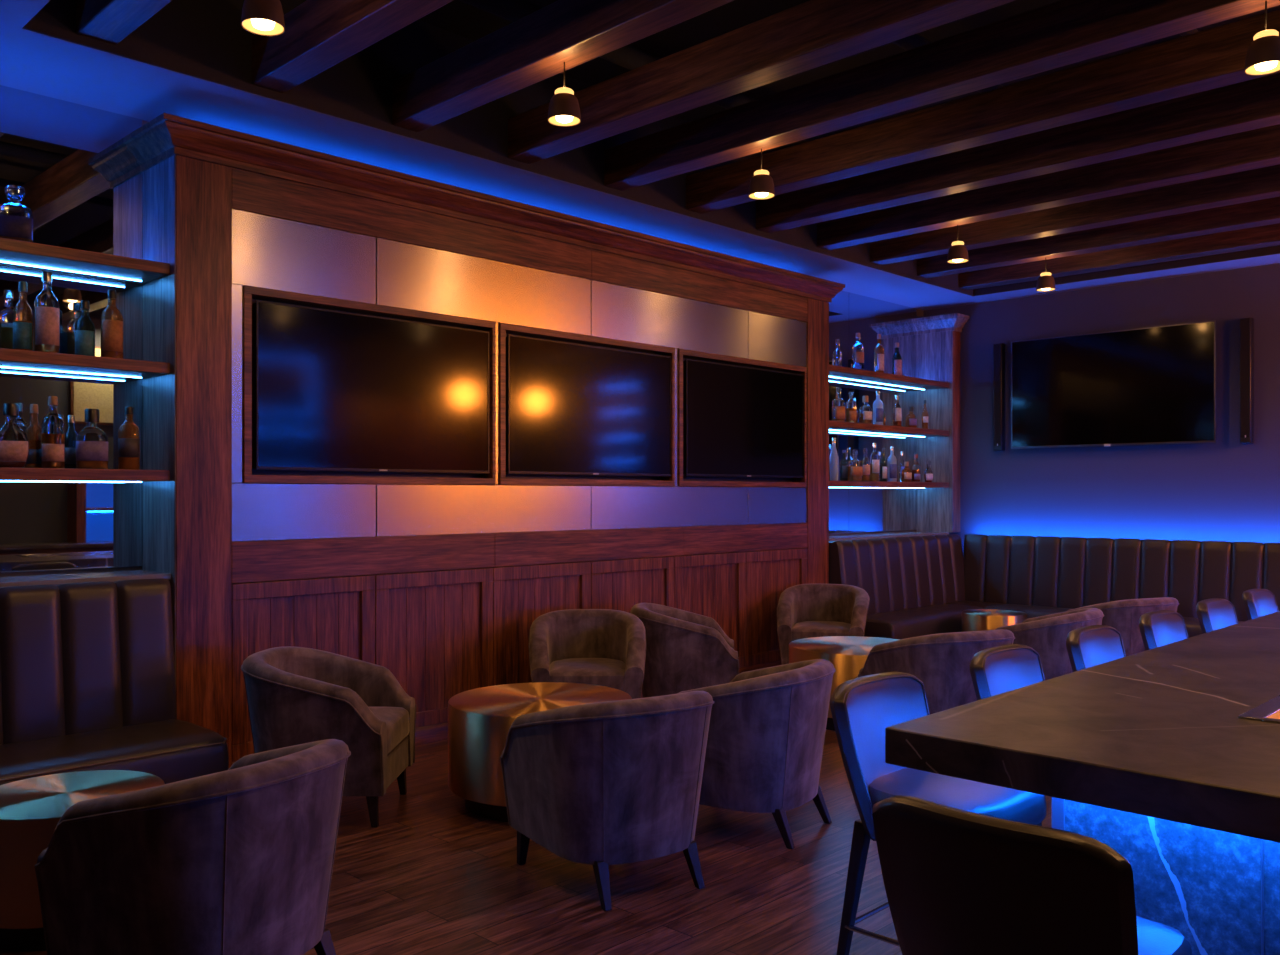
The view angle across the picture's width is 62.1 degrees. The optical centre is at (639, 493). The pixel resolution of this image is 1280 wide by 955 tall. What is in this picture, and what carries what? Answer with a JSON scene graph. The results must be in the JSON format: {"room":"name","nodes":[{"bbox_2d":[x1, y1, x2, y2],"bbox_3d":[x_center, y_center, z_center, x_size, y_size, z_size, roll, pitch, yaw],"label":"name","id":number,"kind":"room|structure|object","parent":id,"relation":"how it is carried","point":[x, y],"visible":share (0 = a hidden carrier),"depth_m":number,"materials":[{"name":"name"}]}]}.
{"room":"bar","nodes":[
{"label":"bar","id":0,"kind":"room"},
{"bbox_2d":[0,120,922,576],"bbox_3d":[-1.455,-0.575,6.898,0.088,4.150,13.050,0,0,44],"label":"wall","id":1,"kind":"structure","parent":0,"point":[919,312],"depth_m":5.62,"materials":[{"name":"grey paint"}]},
{"bbox_2d":[0,0,49,49],"bbox_3d":[-1.855,-2.315,0.970,7.612,0.670,4.000,0,0,44],"label":"trim","id":2,"kind":"structure","parent":1,"relation":"attached to","point":[14,14],"depth_m":4.38,"materials":[{"name":"grey paint"}]},
{"bbox_2d":[0,85,141,572],"bbox_3d":[-3.361,-0.799,4.869,0.010,2.358,2.083,0,0,44],"label":"wall mirror","id":3,"kind":"object","parent":1,"relation":"attached to","point":[82,184],"visible":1,"depth_m":5.37,"materials":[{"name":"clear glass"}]},
{"bbox_2d":[0,237,169,283],"bbox_3d":[-3.153,-1.130,4.801,0.377,0.060,1.876,0,0,44],"label":"shelf","id":4,"kind":"object","parent":1,"relation":"attached to","point":[13,253],"visible":1,"depth_m":5.14,"materials":[{"name":"brown wood"}]},
{"bbox_2d":[0,185,32,241],"bbox_3d":[-2.923,-1.302,4.966,0.148,0.285,0.118,0,0,-27],"label":"bottle","id":5,"kind":"object","parent":4,"relation":"on","point":[16,219],"visible":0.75,"depth_m":4.93,"materials":[{"name":"clear glass"}]},
{"bbox_2d":[0,348,169,378],"bbox_3d":[-3.153,-0.630,4.801,0.377,0.060,1.876,0,0,44],"label":"shelf","id":6,"kind":"object","parent":1,"relation":"attached to","point":[12,359],"visible":1,"depth_m":5.11,"materials":[{"name":"brown wood"}]},
{"bbox_2d":[13,281,32,350],"bbox_3d":[-2.894,-0.828,4.981,0.080,0.335,0.082,0,0,-23],"label":"bottle","id":7,"kind":"object","parent":6,"relation":"on","point":[22,313],"visible":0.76,"depth_m":4.95,"materials":[{"name":"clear glass"}]},
{"bbox_2d":[34,272,59,352],"bbox_3d":[-2.797,-0.853,5.009,0.105,0.385,0.108,0,0,-34],"label":"bottle","id":8,"kind":"object","parent":6,"relation":"on","point":[46,304],"visible":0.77,"depth_m":4.97,"materials":[{"name":"clear glass"}]},
{"bbox_2d":[75,300,94,355],"bbox_3d":[-2.729,-0.805,5.222,0.088,0.290,0.090,0,0,-21],"label":"bottle","id":9,"kind":"object","parent":6,"relation":"on","point":[84,326],"visible":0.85,"depth_m":5.19,"materials":[{"name":"green glass"}]},
{"bbox_2d":[101,290,122,358],"bbox_3d":[-2.617,-0.835,5.265,0.100,0.350,0.102,0,0,-32],"label":"bottle","id":10,"kind":"object","parent":6,"relation":"on","point":[111,317],"visible":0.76,"depth_m":5.23,"materials":[{"name":"orange glass"}]},
{"bbox_2d":[0,467,169,482],"bbox_3d":[-3.153,-0.090,4.801,0.377,0.060,1.876,0,0,44],"label":"shelf","id":11,"kind":"object","parent":1,"relation":"attached to","point":[6,474],"visible":1,"depth_m":5.08,"materials":[{"name":"brown wood"}]},
{"bbox_2d":[0,403,29,467],"bbox_3d":[-2.929,-0.270,4.946,0.150,0.300,0.084,0,0,-28],"label":"bottle","id":12,"kind":"object","parent":11,"relation":"on","point":[14,442],"visible":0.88,"depth_m":4.92,"materials":[{"name":"clear glass"}]},
{"bbox_2d":[25,404,40,467],"bbox_3d":[-2.903,-0.275,5.087,0.075,0.310,0.078,0,0,-21],"label":"bottle","id":13,"kind":"object","parent":11,"relation":"on","point":[33,430],"visible":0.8,"depth_m":5.06,"materials":[{"name":"orange glass"}]},
{"bbox_2d":[41,396,64,467],"bbox_3d":[-2.794,-0.292,5.055,0.098,0.345,0.100,0,0,-31],"label":"bottle","id":14,"kind":"object","parent":11,"relation":"on","point":[52,424],"visible":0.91,"depth_m":5.02,"materials":[{"name":"clear glass"}]},
{"bbox_2d":[65,415,76,468],"bbox_3d":[-2.813,-0.255,5.250,0.070,0.270,0.072,0,0,-21],"label":"bottle","id":15,"kind":"object","parent":11,"relation":"on","point":[70,435],"visible":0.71,"depth_m":5.22,"materials":[{"name":"green glass"}]},
{"bbox_2d":[76,409,107,468],"bbox_3d":[-2.678,-0.268,5.189,0.142,0.295,0.114,0,0,-29],"label":"bottle","id":16,"kind":"object","parent":11,"relation":"on","point":[91,441],"visible":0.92,"depth_m":5.15,"materials":[{"name":"clear glass"}]},
{"bbox_2d":[118,407,139,469],"bbox_3d":[-2.557,-0.278,5.313,0.098,0.315,0.100,0,0,-21],"label":"bottle","id":17,"kind":"object","parent":11,"relation":"on","point":[128,432],"visible":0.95,"depth_m":5.28,"materials":[{"name":"orange glass"}]},
{"bbox_2d":[0,570,170,586],"bbox_3d":[-3.221,0.415,4.732,0.378,0.030,2.082,0,0,44],"label":"wall ledge","id":18,"kind":"object","parent":1,"relation":"attached to","point":[49,579],"visible":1,"depth_m":5.15,"materials":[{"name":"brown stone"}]},
{"bbox_2d":[0,29,990,310],"bbox_3d":[0.214,-2.315,7.994,0.772,0.670,8.950,0,0,44],"label":"ceiling soffit","id":19,"kind":"structure","parent":1,"relation":"attached to","point":[33,62],"depth_m":6.03,"materials":[{"name":"grey paint"}]},
{"bbox_2d":[829,291,848,533],"bbox_3d":[1.710,-0.799,10.072,0.010,2.358,0.957,0,0,44],"label":"wall mirror","id":20,"kind":"object","parent":1,"relation":"attached to","point":[839,307],"visible":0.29,"depth_m":10.30,"materials":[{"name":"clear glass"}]},
{"bbox_2d":[849,292,916,532],"bbox_3d":[2.498,-0.799,10.881,0.010,2.358,1.294,0,0,44],"label":"wall mirror","id":21,"kind":"object","parent":1,"relation":"attached to","point":[870,509],"visible":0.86,"depth_m":10.87,"materials":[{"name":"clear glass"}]},
{"bbox_2d":[829,364,948,389],"bbox_3d":[2.304,-1.130,10.400,0.377,0.060,2.251,0,0,44],"label":"shelf","id":22,"kind":"object","parent":1,"relation":"attached to","point":[835,372],"visible":0.74,"depth_m":10.34,"materials":[{"name":"brown wood"}]},
{"bbox_2d":[852,333,863,369],"bbox_3d":[2.072,-1.345,10.091,0.110,0.370,0.112,0,0,-29],"label":"bottle","id":23,"kind":"object","parent":22,"relation":"on","point":[858,348],"visible":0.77,"depth_m":10.05,"materials":[{"name":"clear glass"}]},
{"bbox_2d":[874,334,883,372],"bbox_3d":[2.332,-1.360,10.358,0.095,0.400,0.098,0,0,-38],"label":"bottle","id":24,"kind":"object","parent":22,"relation":"on","point":[878,350],"visible":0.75,"depth_m":10.32,"materials":[{"name":"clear glass"}]},
{"bbox_2d":[892,342,901,375],"bbox_3d":[2.565,-1.335,10.597,0.090,0.350,0.092,0,0,-22],"label":"bottle","id":25,"kind":"object","parent":22,"relation":"on","point":[896,360],"visible":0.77,"depth_m":10.57,"materials":[{"name":"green glass"}]},
{"bbox_2d":[829,420,948,436],"bbox_3d":[2.304,-0.630,10.400,0.377,0.060,2.251,0,0,44],"label":"shelf","id":26,"kind":"object","parent":1,"relation":"attached to","point":[840,426],"visible":0.74,"depth_m":10.28,"materials":[{"name":"brown wood"}]},
{"bbox_2d":[832,387,844,421],"bbox_3d":[1.843,-0.825,9.856,0.109,0.330,0.092,0,0,-25],"label":"bottle","id":27,"kind":"object","parent":26,"relation":"on","point":[838,404],"visible":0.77,"depth_m":9.82,"materials":[{"name":"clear glass"}]},
{"bbox_2d":[846,392,856,422],"bbox_3d":[1.985,-0.810,9.988,0.100,0.300,0.102,0,0,-34],"label":"bottle","id":28,"kind":"object","parent":26,"relation":"on","point":[851,413],"visible":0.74,"depth_m":9.95,"materials":[{"name":"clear glass"}]},
{"bbox_2d":[859,396,871,423],"bbox_3d":[2.160,-0.800,10.167,0.122,0.280,0.098,0,0,-41],"label":"bottle","id":29,"kind":"object","parent":26,"relation":"on","point":[865,411],"visible":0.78,"depth_m":10.13,"materials":[{"name":"clear glass"}]},
{"bbox_2d":[873,391,882,424],"bbox_3d":[2.323,-0.833,10.363,0.100,0.345,0.102,0,0,-32],"label":"bottle","id":30,"kind":"object","parent":26,"relation":"on","point":[877,404],"visible":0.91,"depth_m":10.33,"materials":[{"name":"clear glass"}]},
{"bbox_2d":[893,395,901,426],"bbox_3d":[2.561,-0.823,10.578,0.085,0.325,0.088,0,0,-28],"label":"bottle","id":31,"kind":"object","parent":26,"relation":"on","point":[897,414],"visible":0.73,"depth_m":10.55,"materials":[{"name":"clear glass"}]},
{"bbox_2d":[829,481,948,487],"bbox_3d":[2.304,-0.090,10.400,0.377,0.060,2.251,0,0,44],"label":"shelf","id":32,"kind":"object","parent":1,"relation":"attached to","point":[832,484],"visible":0.74,"depth_m":10.25,"materials":[{"name":"brown wood"}]},
{"bbox_2d":[829,437,838,480],"bbox_3d":[1.788,-0.320,9.787,0.085,0.400,0.085,0,0,-39],"label":"bottle","id":33,"kind":"object","parent":32,"relation":"on","point":[833,460],"visible":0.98,"depth_m":9.76,"materials":[{"name":"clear glass"}]},
{"bbox_2d":[848,449,862,480],"bbox_3d":[2.033,-0.270,10.037,0.124,0.300,0.104,0,0,-23],"label":"bottle","id":34,"kind":"object","parent":32,"relation":"on","point":[855,469],"visible":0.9,"depth_m":10.00,"materials":[{"name":"clear glass"}]},
{"bbox_2d":[862,448,869,480],"bbox_3d":[2.155,-0.278,10.148,0.082,0.315,0.084,0,0,-22],"label":"bottle","id":35,"kind":"object","parent":32,"relation":"on","point":[865,461],"visible":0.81,"depth_m":10.12,"materials":[{"name":"clear glass"}]},
{"bbox_2d":[870,443,878,480],"bbox_3d":[2.267,-0.307,10.262,0.090,0.375,0.092,0,0,-27],"label":"bottle","id":36,"kind":"object","parent":32,"relation":"on","point":[874,457],"visible":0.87,"depth_m":10.23,"materials":[{"name":"clear glass"}]},
{"bbox_2d":[887,446,896,481],"bbox_3d":[2.495,-0.295,10.511,0.090,0.350,0.092,0,0,-24],"label":"bottle","id":37,"kind":"object","parent":32,"relation":"on","point":[891,461],"visible":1,"depth_m":10.48,"materials":[{"name":"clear glass"}]},
{"bbox_2d":[829,531,948,540],"bbox_3d":[2.304,0.415,10.401,0.378,0.030,2.253,0,0,44],"label":"wall ledge","id":38,"kind":"object","parent":1,"relation":"attached to","point":[897,534],"visible":0.66,"depth_m":10.29,"materials":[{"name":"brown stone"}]},
{"bbox_2d":[0,729,1051,954],"bbox_3d":[1.271,1.525,4.242,7.700,0.050,13.050,0,0,44],"label":"floor","id":39,"kind":"structure","parent":0,"point":[435,876],"depth_m":4.03,"materials":[{"name":"brown wood"}]},
{"bbox_2d":[0,770,164,951],"bbox_3d":[-2.014,1.275,3.736,0.624,0.450,0.624,0,0,24],"label":"table","id":40,"kind":"object","parent":39,"relation":"on","point":[31,809],"visible":0.53,"depth_m":3.48,"materials":[{"name":"gold metal"}]},
{"bbox_2d":[0,578,228,784],"bbox_3d":[-2.822,0.957,4.319,0.750,1.087,2.048,0,0,44],"label":"banquette","id":41,"kind":"object","parent":39,"relation":"on","point":[87,669],"visible":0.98,"depth_m":4.81,"materials":[{"name":"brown leather"}]},
{"bbox_2d":[34,739,350,954],"bbox_3d":[-1.270,1.125,3.186,0.718,0.749,0.726,0,0,27],"label":"armchair","id":42,"kind":"object","parent":39,"relation":"on","point":[239,859],"visible":1,"depth_m":2.92,"materials":[{"name":"beige fabric"}]},
{"bbox_2d":[241,646,415,827],"bbox_3d":[-1.498,1.125,5.055,0.718,0.749,0.726,0,0,1],"label":"armchair","id":43,"kind":"object","parent":39,"relation":"on","point":[295,695],"visible":0.84,"depth_m":4.76,"materials":[{"name":"beige fabric"}]},
{"bbox_2d":[369,707,409,753],"bbox_3d":[-1.437,1.117,5.054,0.590,0.154,0.494,0,0,1],"label":"seat cushion","id":44,"kind":"object","parent":43,"relation":"on","point":[396,720],"depth_m":5.06,"materials":[{"name":"beige fabric"}]},
{"bbox_2d":[123,113,844,767],"bbox_3d":[-0.437,-0.180,7.488,0.522,3.360,5.940,0,0,44],"label":"wood-paneled wall","id":45,"kind":"structure","parent":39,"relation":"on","point":[439,581],"depth_m":6.38,"materials":[{"name":"brown wood"}]},
{"bbox_2d":[252,300,488,473],"bbox_3d":[-1.534,-0.580,6.222,0.114,0.900,1.545,0,0,44],"label":"television","id":46,"kind":"object","parent":45,"relation":"attached to","point":[332,390],"visible":0.98,"depth_m":6.10,"materials":[{"name":"black plastic"}]},
{"bbox_2d":[506,334,670,475],"bbox_3d":[-0.347,-0.581,7.440,0.114,0.898,1.551,0,0,44],"label":"television","id":47,"kind":"object","parent":45,"relation":"attached to","point":[572,408],"visible":0.98,"depth_m":7.33,"materials":[{"name":"black plastic"}]},
{"bbox_2d":[683,359,803,477],"bbox_3d":[0.847,-0.584,8.665,0.114,0.892,1.527,0,0,44],"label":"television","id":48,"kind":"object","parent":45,"relation":"attached to","point":[739,421],"visible":0.96,"depth_m":8.56,"materials":[{"name":"black plastic"}]},
{"bbox_2d":[448,682,631,821],"bbox_3d":[-0.486,1.250,5.200,0.894,0.500,0.894,0,0,24],"label":"table","id":49,"kind":"object","parent":39,"relation":"on","point":[480,720],"visible":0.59,"depth_m":4.93,"materials":[{"name":"gold metal"}]},
{"bbox_2d":[528,609,645,698],"bbox_3d":[-0.327,1.125,6.618,0.726,0.749,0.718,0,0,-3],"label":"armchair","id":50,"kind":"object","parent":39,"relation":"on","point":[601,647],"visible":0.72,"depth_m":6.67,"materials":[{"name":"beige fabric"}]},
{"bbox_2d":[549,658,625,690],"bbox_3d":[-0.324,1.117,6.558,0.494,0.154,0.590,0,0,-3],"label":"seat cushion","id":51,"kind":"object","parent":50,"relation":"on","point":[607,672],"depth_m":6.31,"materials":[{"name":"beige fabric"}]},
{"bbox_2d":[500,691,713,910],"bbox_3d":[-0.097,1.125,4.184,0.726,0.749,0.718,0,0,-32],"label":"armchair","id":52,"kind":"object","parent":39,"relation":"on","point":[601,785],"visible":1,"depth_m":3.90,"materials":[{"name":"beige fabric"}]},
{"bbox_2d":[630,603,738,697],"bbox_3d":[0.293,1.125,7.182,0.718,0.749,0.726,0,0,2],"label":"armchair","id":53,"kind":"object","parent":39,"relation":"on","point":[685,650],"visible":0.8,"depth_m":6.86,"materials":[{"name":"beige fabric"}]},
{"bbox_2d":[677,659,835,848],"bbox_3d":[0.505,1.125,4.823,0.718,0.749,0.726,0,0,32],"label":"armchair","id":54,"kind":"object","parent":39,"relation":"on","point":[767,726],"visible":0.76,"depth_m":4.52,"materials":[{"name":"beige fabric"}]},
{"bbox_2d":[776,584,869,664],"bbox_3d":[1.485,1.125,8.586,0.726,0.749,0.718,0,0,14],"label":"armchair","id":55,"kind":"object","parent":39,"relation":"on","point":[803,610],"visible":0.72,"depth_m":8.65,"materials":[{"name":"beige fabric"}]},
{"bbox_2d":[792,621,849,640],"bbox_3d":[1.470,1.117,8.527,0.494,0.154,0.590,0,0,14],"label":"seat cushion","id":56,"kind":"object","parent":55,"relation":"on","point":[800,629],"depth_m":8.30,"materials":[{"name":"beige fabric"}]},
{"bbox_2d":[789,636,899,730],"bbox_3d":[1.437,1.250,7.034,0.894,0.500,0.894,0,0,24],"label":"table","id":57,"kind":"object","parent":39,"relation":"on","point":[848,655],"visible":0.38,"depth_m":6.79,"materials":[{"name":"gold metal"}]},
{"bbox_2d":[858,629,1014,713],"bbox_3d":[1.738,1.125,6.088,0.726,0.749,0.718,0,0,-24],"label":"armchair","id":58,"kind":"object","parent":39,"relation":"on","point":[941,661],"visible":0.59,"depth_m":5.77,"materials":[{"name":"beige fabric"}]},
{"bbox_2d":[829,672,1045,954],"bbox_3d":[0.894,1.038,3.178,0.548,0.924,0.496,0,0,44],"label":"bar stool","id":59,"kind":"object","parent":39,"relation":"on","point":[862,708],"visible":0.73,"depth_m":3.15,"materials":[{"name":"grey leather"}]},
{"bbox_2d":[962,609,1026,631],"bbox_3d":[3.139,1.275,9.411,0.550,0.450,0.550,0,0,24],"label":"table","id":60,"kind":"object","parent":39,"relation":"on","point":[975,619],"visible":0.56,"depth_m":9.23,"materials":[{"name":"gold metal"}]},
{"bbox_2d":[970,644,1044,699],"bbox_3d":[1.509,1.038,3.808,0.548,0.924,0.496,0,0,44],"label":"bar stool","id":61,"kind":"object","parent":39,"relation":"on","point":[996,670],"visible":0.28,"depth_m":3.95,"materials":[{"name":"grey leather"}]},
{"bbox_2d":[872,795,1192,954],"bbox_3d":[0.781,1.038,2.077,0.496,0.924,0.548,0,0,44],"label":"bar stool","id":62,"kind":"object","parent":39,"relation":"on","point":[957,881],"visible":1,"depth_m":1.88,"materials":[{"name":"grey leather"}]},
{"bbox_2d":[995,608,1103,679],"bbox_3d":[2.680,1.125,7.053,0.718,0.749,0.726,0,0,37],"label":"armchair","id":63,"kind":"object","parent":39,"relation":"on","point":[1047,634],"visible":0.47,"depth_m":6.72,"materials":[{"name":"beige fabric"}]},
{"bbox_2d":[829,534,1279,639],"bbox_3d":[4.766,0.957,8.050,6.410,1.087,2.303,0,0,44],"label":"banquette","id":64,"kind":"object","parent":39,"relation":"on","point":[916,586],"visible":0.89,"depth_m":9.90,"materials":[{"name":"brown leather"}]},
{"bbox_2d":[885,611,1279,954],"bbox_3d":[3.443,1.037,4.684,1.207,0.926,6.885,0,0,44],"label":"bar counter","id":65,"kind":"object","parent":39,"relation":"on","point":[1167,757],"depth_m":2.51,"materials":[{"name":"grey stone"}]},
{"bbox_2d":[885,611,1279,842],"bbox_3d":[3.443,0.625,4.684,1.207,0.090,6.885,0,0,44],"label":"countertop","id":66,"kind":"structure","parent":65,"relation":"on","point":[1158,732],"depth_m":2.57,"materials":[{"name":"black stone"}]},
{"bbox_2d":[1238,695,1279,723],"bbox_3d":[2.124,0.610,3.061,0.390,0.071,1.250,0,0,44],"label":"menu","id":67,"kind":"object","parent":65,"relation":"on","point":[1267,710],"depth_m":2.80,"materials":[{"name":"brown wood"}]},
{"bbox_2d":[1066,625,1125,671],"bbox_3d":[2.095,1.038,4.410,0.548,0.924,0.496,0,0,44],"label":"bar stool","id":68,"kind":"object","parent":39,"relation":"on","point":[1087,646],"visible":0.25,"depth_m":4.56,"materials":[{"name":"grey leather"}]},
{"bbox_2d":[1066,597,1178,655],"bbox_3d":[3.596,1.125,7.936,0.726,0.749,0.718,0,0,-24],"label":"armchair","id":69,"kind":"object","parent":39,"relation":"on","point":[1124,616],"visible":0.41,"depth_m":7.61,"materials":[{"name":"beige fabric"}]},
{"bbox_2d":[1139,610,1188,650],"bbox_3d":[2.681,1.038,5.011,0.548,0.924,0.496,0,0,44],"label":"bar stool","id":70,"kind":"object","parent":39,"relation":"on","point":[1158,628],"visible":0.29,"depth_m":5.16,"materials":[{"name":"grey leather"}]},
{"bbox_2d":[1196,598,1237,633],"bbox_3d":[3.267,1.038,5.613,0.548,0.924,0.496,0,0,44],"label":"bar stool","id":71,"kind":"object","parent":39,"relation":"on","point":[1213,614],"visible":0.3,"depth_m":5.77,"materials":[{"name":"grey leather"}]},
{"bbox_2d":[1242,589,1278,619],"bbox_3d":[3.854,1.038,6.214,0.548,0.924,0.496,0,0,44],"label":"bar stool","id":72,"kind":"object","parent":39,"relation":"on","point":[1257,602],"visible":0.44,"depth_m":6.37,"materials":[{"name":"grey leather"}]},
{"bbox_2d":[418,0,1279,151],"bbox_3d":[1.271,-2.675,4.242,7.700,0.050,13.050,0,0,44],"label":"ceiling","id":73,"kind":"structure","parent":0,"point":[457,17],"depth_m":6.12,"materials":[{"name":"black"}]},
{"bbox_2d":[76,0,171,44],"bbox_3d":[0.026,-2.140,2.341,6.830,0.240,0.170,0,0,44],"label":"ceiling beam","id":74,"kind":"structure","parent":73,"relation":"attached to","point":[109,21],"depth_m":4.53,"materials":[{"name":"brown wood"}]},
{"bbox_2d":[241,0,284,35],"bbox_3d":[-1.409,-2.195,3.970,0.157,0.910,0.157,0,0,44],"label":"pendant lamp","id":75,"kind":"object","parent":73,"relation":"hanging from","point":[259,17],"visible":1,"depth_m":3.93,"materials":[{"name":"brown metal"}]},
{"bbox_2d":[252,0,452,92],"bbox_3d":[0.587,-2.140,2.916,6.830,0.240,0.170,0,0,44],"label":"ceiling beam","id":76,"kind":"structure","parent":73,"relation":"attached to","point":[318,35],"depth_m":4.82,"materials":[{"name":"brown wood"}]},
{"bbox_2d":[22,0,972,295],"bbox_3d":[0.353,-2.316,7.577,0.010,0.668,8.544,0,0,44],"label":"trim","id":77,"kind":"structure","parent":73,"relation":"attached to","point":[207,40],"depth_m":5.81,"materials":[{"name":"black wood"}]},
{"bbox_2d":[973,245,1279,295],"bbox_3d":[5.784,-2.316,8.249,6.830,0.668,0.010,0,0,44],"label":"trim","id":78,"kind":"structure","parent":73,"relation":"attached to","point":[1271,250],"depth_m":9.50,"materials":[{"name":"black wood"}]},
{"bbox_2d":[923,263,1279,550],"bbox_3d":[5.822,-0.575,8.848,7.612,4.150,0.100,0,0,44],"label":"wall","id":79,"kind":"structure","parent":0,"point":[1226,489],"depth_m":9.91,"materials":[{"name":"grey paint"}]},
{"bbox_2d":[912,313,968,531],"bbox_3d":[3.164,-0.730,11.183,0.522,2.260,0.259,0,0,44],"label":"pilaster","id":80,"kind":"object","parent":79,"relation":"attached to","point":[938,337],"visible":0.99,"depth_m":11.15,"materials":[{"name":"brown wood"}]},
{"bbox_2d":[993,343,1004,450],"bbox_3d":[3.660,-0.985,10.820,0.090,1.090,0.100,0,0,44],"label":"speaker","id":81,"kind":"object","parent":79,"relation":"attached to","point":[999,348],"visible":1,"depth_m":10.79,"materials":[{"name":"black plastic"}]},
{"bbox_2d":[994,344,1000,445],"bbox_3d":[3.629,-1.005,10.788,0.070,1.030,0.006,0,0,44],"label":"grille","id":82,"kind":"object","parent":81,"relation":"attached to","point":[997,347],"depth_m":10.78,"materials":[{"name":"black fabric"}]},
{"bbox_2d":[1011,320,1215,448],"bbox_3d":[4.435,-0.990,10.049,1.875,1.081,0.116,0,0,44],"label":"television","id":83,"kind":"object","parent":79,"relation":"attached to","point":[1149,385],"visible":1,"depth_m":9.95,"materials":[{"name":"black glass"}]},
{"bbox_2d":[973,254,1279,301],"bbox_3d":[5.924,-2.315,8.400,6.840,0.670,0.400,0,0,44],"label":"trim","id":84,"kind":"structure","parent":79,"relation":"attached to","point":[1275,258],"depth_m":9.67,"materials":[{"name":"grey paint"}]},
{"bbox_2d":[1240,317,1253,443],"bbox_3d":[5.279,-0.985,9.243,0.090,1.090,0.100,0,0,44],"label":"speaker","id":85,"kind":"object","parent":79,"relation":"attached to","point":[1246,324],"visible":1,"depth_m":9.21,"materials":[{"name":"black plastic"}]},
{"bbox_2d":[1240,318,1249,437],"bbox_3d":[5.248,-1.005,9.211,0.070,1.030,0.006,0,0,44],"label":"grille","id":86,"kind":"object","parent":85,"relation":"attached to","point":[1244,322],"depth_m":9.21,"materials":[{"name":"black fabric"}]},
{"bbox_3d":[4.029,-0.575,1.484,0.100,4.150,12.950,0,0,44],"label":"wall","id":87,"kind":"structure","parent":0,"visible":0},
{"bbox_2d":[392,0,733,131],"bbox_3d":[1.147,-2.140,3.491,6.830,0.240,0.170,0,0,44],"label":"ceiling beam","id":88,"kind":"structure","parent":87,"relation":"attached to","point":[534,48],"depth_m":5.04,"materials":[{"name":"brown wood"}]},
{"bbox_2d":[547,62,580,126],"bbox_3d":[-0.354,-1.880,4.967,0.157,0.280,0.157,0,0,44],"label":"pendant lamp","id":89,"kind":"object","parent":88,"relation":"hanging from","point":[564,109],"visible":1,"depth_m":4.92,"materials":[{"name":"brown metal"}]},
{"bbox_2d":[508,0,1014,163],"bbox_3d":[1.708,-2.140,4.066,6.830,0.240,0.170,0,0,44],"label":"ceiling beam","id":90,"kind":"structure","parent":87,"relation":"attached to","point":[811,34],"depth_m":5.20,"materials":[{"name":"brown wood"}]},
{"bbox_2d":[604,0,1279,190],"bbox_3d":[2.268,-2.140,4.641,6.830,0.240,0.170,0,0,44],"label":"ceiling beam","id":91,"kind":"structure","parent":87,"relation":"attached to","point":[1061,33],"depth_m":5.37,"materials":[{"name":"brown wood"}]},
{"bbox_2d":[748,149,774,199],"bbox_3d":[0.712,-1.880,6.218,0.157,0.280,0.157,0,0,44],"label":"pendant lamp","id":92,"kind":"object","parent":91,"relation":"hanging from","point":[761,186],"visible":1,"depth_m":6.17,"materials":[{"name":"brown metal"}]},
{"bbox_2d":[1244,1,1279,75],"bbox_3d":[2.565,-1.880,4.352,0.157,0.280,0.157,0,0,44],"label":"pendant lamp","id":93,"kind":"object","parent":91,"relation":"hanging from","point":[1263,54],"visible":1,"depth_m":4.32,"materials":[{"name":"brown metal"}]},
{"bbox_2d":[686,10,1279,213],"bbox_3d":[2.829,-2.140,5.216,6.830,0.240,0.170,0,0,44],"label":"ceiling beam","id":94,"kind":"structure","parent":87,"relation":"attached to","point":[1213,58],"depth_m":5.90,"materials":[{"name":"brown wood"}]},
{"bbox_2d":[756,73,1279,232],"bbox_3d":[3.389,-2.140,5.792,6.830,0.240,0.170,0,0,44],"label":"ceiling beam","id":95,"kind":"structure","parent":87,"relation":"attached to","point":[1253,104],"depth_m":6.57,"materials":[{"name":"brown wood"}]},
{"bbox_2d":[817,124,1279,249],"bbox_3d":[3.949,-2.140,6.367,6.830,0.240,0.170,0,0,44],"label":"ceiling beam","id":96,"kind":"structure","parent":87,"relation":"attached to","point":[1257,148],"depth_m":7.29,"materials":[{"name":"brown wood"}]},
{"bbox_2d":[947,225,968,263],"bbox_3d":[2.383,-1.880,7.962,0.157,0.280,0.157,0,0,44],"label":"pendant lamp","id":97,"kind":"object","parent":96,"relation":"hanging from","point":[957,253],"visible":1,"depth_m":7.92,"materials":[{"name":"brown metal"}]},
{"bbox_2d":[870,164,1279,264],"bbox_3d":[4.510,-2.140,6.942,6.830,0.240,0.170,0,0,44],"label":"ceiling beam","id":98,"kind":"structure","parent":87,"relation":"attached to","point":[1260,183],"depth_m":7.95,"materials":[{"name":"brown wood"}]},
{"bbox_2d":[917,197,1279,277],"bbox_3d":[5.070,-2.140,7.517,6.830,0.240,0.170,0,0,44],"label":"ceiling beam","id":99,"kind":"structure","parent":87,"relation":"attached to","point":[1263,212],"depth_m":8.61,"materials":[{"name":"brown wood"}]},
{"bbox_2d":[1036,258,1055,291],"bbox_3d":[3.468,-1.880,9.075,0.157,0.280,0.157,0,0,44],"label":"pendant lamp","id":100,"kind":"object","parent":99,"relation":"hanging from","point":[1046,282],"visible":1,"depth_m":9.03,"materials":[{"name":"brown metal"}]},
{"bbox_2d":[959,223,1279,289],"bbox_3d":[5.631,-2.140,8.092,6.830,0.240,0.170,0,0,44],"label":"ceiling beam","id":101,"kind":"structure","parent":87,"relation":"attached to","point":[1266,235],"depth_m":9.30,"materials":[{"name":"brown wood"}]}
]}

